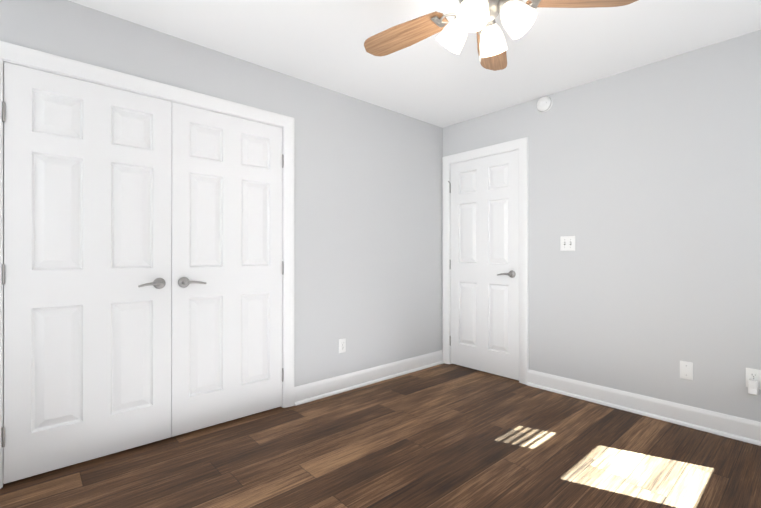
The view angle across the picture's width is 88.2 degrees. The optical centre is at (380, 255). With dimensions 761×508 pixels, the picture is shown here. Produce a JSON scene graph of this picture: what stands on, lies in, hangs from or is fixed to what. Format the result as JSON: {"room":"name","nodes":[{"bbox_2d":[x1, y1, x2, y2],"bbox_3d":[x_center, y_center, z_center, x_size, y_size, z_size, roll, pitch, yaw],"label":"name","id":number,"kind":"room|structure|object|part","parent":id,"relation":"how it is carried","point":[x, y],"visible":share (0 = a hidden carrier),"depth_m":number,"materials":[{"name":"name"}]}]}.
{"room":"empty bedroom","nodes":[
{"label":"empty bedroom","id":0,"kind":"room"},
{"bbox_2d":[0,0,442,386],"bbox_3d":[-0.789,-0.107,2.877,3.990,2.440,0.120,0,0,-42],"label":"wall","id":1,"kind":"structure","parent":0,"point":[367,231],"depth_m":3.18,"materials":[{"name":"grey paint"}]},
{"bbox_2d":[2,101,4,446],"bbox_3d":[-1.818,0.092,1.893,0.012,1.658,0.040,0,0,-42],"label":"left closet door hinges","id":2,"kind":"object","parent":1,"relation":"attached to","point":[3,274],"visible":0.88,"depth_m":1.88,"materials":[{"name":"silver metal"}]},
{"bbox_2d":[4,62,171,483],"bbox_3d":[-1.529,0.085,2.121,0.732,2.030,0.095,0,0,-42],"label":"closet door","id":3,"kind":"structure","parent":1,"relation":"in","point":[87,252],"depth_m":2.09,"materials":[{"name":"white paint"}]},
{"bbox_3d":[-1.326,0.167,2.280,0.151,0.066,0.060,0,0,-42],"label":"handle","id":4,"kind":"part","parent":3,"relation":"part of","materials":[{"name":"silver metal"}]},
{"bbox_2d":[0,41,293,488],"bbox_3d":[-1.301,0.081,2.417,1.509,2.063,0.120,0,0,-42],"label":"door frame","id":5,"kind":"structure","parent":1,"relation":"attached to","point":[2,397],"depth_m":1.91,"materials":[{"name":"white paint"}]},
{"bbox_2d":[171,102,281,436],"bbox_3d":[-0.982,0.086,2.612,0.732,2.030,0.095,0,0,-42],"label":"closet door","id":6,"kind":"structure","parent":1,"relation":"in","point":[226,299],"depth_m":2.59,"materials":[{"name":"white paint"}]},
{"bbox_3d":[-1.162,0.168,2.427,0.151,0.066,0.060,0,0,-42],"label":"handle","id":7,"kind":"part","parent":6,"relation":"part of","materials":[{"name":"silver metal"}]},
{"bbox_2d":[282,154,283,381],"bbox_3d":[-0.723,0.093,2.874,0.012,1.658,0.040,0,0,-42],"label":"right closet door hinges","id":8,"kind":"object","parent":1,"relation":"attached to","point":[282,261],"visible":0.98,"depth_m":2.86,"materials":[{"name":"silver metal"}]},
{"bbox_2d":[339,338,345,352],"bbox_3d":[-0.313,0.742,3.216,0.070,0.115,0.009,0,0,-42],"label":"outlet","id":9,"kind":"object","parent":1,"relation":"attached to","point":[342,345],"visible":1,"depth_m":3.21,"materials":[{"name":"white plastic"}]},
{"bbox_2d":[294,350,443,405],"bbox_3d":[0.002,1.049,3.483,1.719,0.130,0.030,0,0,-42],"label":"baseboard","id":10,"kind":"structure","parent":1,"relation":"attached to","point":[312,391],"depth_m":3.34,"materials":[{"name":"white paint"}]},
{"bbox_2d":[0,363,760,507],"bbox_3d":[0.168,1.162,1.994,4.240,0.100,4.370,0,0,-42],"label":"floor","id":11,"kind":"structure","parent":0,"point":[443,435],"depth_m":2.12,"materials":[{"name":"brown wood"}]},
{"bbox_2d":[68,0,760,127],"bbox_3d":[0.168,-1.378,1.997,4.240,0.100,4.370,0,0,-42],"label":"ceiling","id":12,"kind":"structure","parent":0,"point":[434,81],"depth_m":2.45,"materials":[{"name":"white paint"}]},
{"bbox_2d":[364,0,637,70],"bbox_3d":[0.402,-1.078,1.686,1.241,0.501,1.246,0,0,-42],"label":"fan","id":13,"kind":"object","parent":12,"relation":"hanging from","point":[518,17],"visible":1,"depth_m":1.73,"materials":[{"name":"brown wood"}]},
{"bbox_3d":[0.113,-1.088,1.949,0.475,0.006,0.148,0,-11,38],"label":"blade","id":14,"kind":"part","parent":13,"relation":"part of","materials":[{"name":"brown wood"}]},
{"bbox_3d":[0.590,-1.088,2.085,0.148,0.006,0.475,12,4,20],"label":"blade","id":15,"kind":"part","parent":13,"relation":"part of","materials":[{"name":"brown wood"}]},
{"label":"blade","id":16,"kind":"part","parent":13,"relation":"part of","materials":[{"name":"brown wood"}]},
{"bbox_2d":[443,30,760,421],"bbox_3d":[1.793,-0.107,2.894,0.120,2.440,3.540,0,0,-42],"label":"wall","id":17,"kind":"structure","parent":0,"point":[645,185],"depth_m":2.71,"materials":[{"name":"grey paint"}]},
{"bbox_2d":[451,150,518,379],"bbox_3d":[0.958,0.087,3.723,0.095,2.030,0.753,0,0,-42],"label":"entry door","id":18,"kind":"structure","parent":17,"relation":"in","point":[484,264],"depth_m":3.70,"materials":[{"name":"white paint"}]},
{"bbox_3d":[1.124,0.169,3.512,0.060,0.066,0.151,0,0,-42],"label":"handle","id":19,"kind":"part","parent":18,"relation":"part of","materials":[{"name":"silver metal"}]},
{"bbox_2d":[442,137,528,384],"bbox_3d":[1.009,0.083,3.769,0.120,2.063,0.795,0,0,-42],"label":"door frame","id":20,"kind":"structure","parent":17,"relation":"attached to","point":[450,234],"depth_m":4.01,"materials":[{"name":"white paint"}]},
{"bbox_2d":[537,96,552,112],"bbox_3d":[1.358,-1.258,3.265,0.036,0.132,0.132,0,0,-42],"label":"smoke detector","id":21,"kind":"object","parent":17,"relation":"attached to","point":[544,103],"visible":1,"depth_m":3.25,"materials":[{"name":"white plastic"}]},
{"bbox_2d":[560,236,574,250],"bbox_3d":[1.490,-0.093,3.128,0.018,0.116,0.116,0,0,-42],"label":"light switch","id":22,"kind":"object","parent":17,"relation":"attached to","point":[567,243],"visible":1,"depth_m":3.13,"materials":[{"name":"white plastic"}]},
{"bbox_2d":[527,369,760,445],"bbox_3d":[2.051,1.048,2.492,0.030,0.130,2.358,0,0,-42],"label":"baseboard","id":23,"kind":"structure","parent":17,"relation":"attached to","point":[734,427],"depth_m":2.68,"materials":[{"name":"white paint"}]},
{"bbox_2d":[680,361,692,379],"bbox_3d":[2.000,0.754,2.566,0.008,0.115,0.070,0,0,-42],"label":"electrical outlet","id":24,"kind":"object","parent":17,"relation":"attached to","point":[686,370],"visible":1,"depth_m":2.56,"materials":[{"name":"white plastic"}]},
{"bbox_2d":[746,368,760,389],"bbox_3d":[2.213,0.733,2.327,0.009,0.115,0.070,0,0,-42],"label":"outlet","id":25,"kind":"object","parent":17,"relation":"attached to","point":[753,374],"visible":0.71,"depth_m":2.33,"materials":[{"name":"white plastic"}]},
{"bbox_2d":[748,379,758,394],"bbox_3d":[2.198,0.778,2.313,0.034,0.084,0.046,0,0,-42],"label":"plug","id":26,"kind":"object","parent":25,"relation":"attached to","point":[753,387],"visible":0.94,"depth_m":2.30,"materials":[{"name":"white plastic"}]}
]}

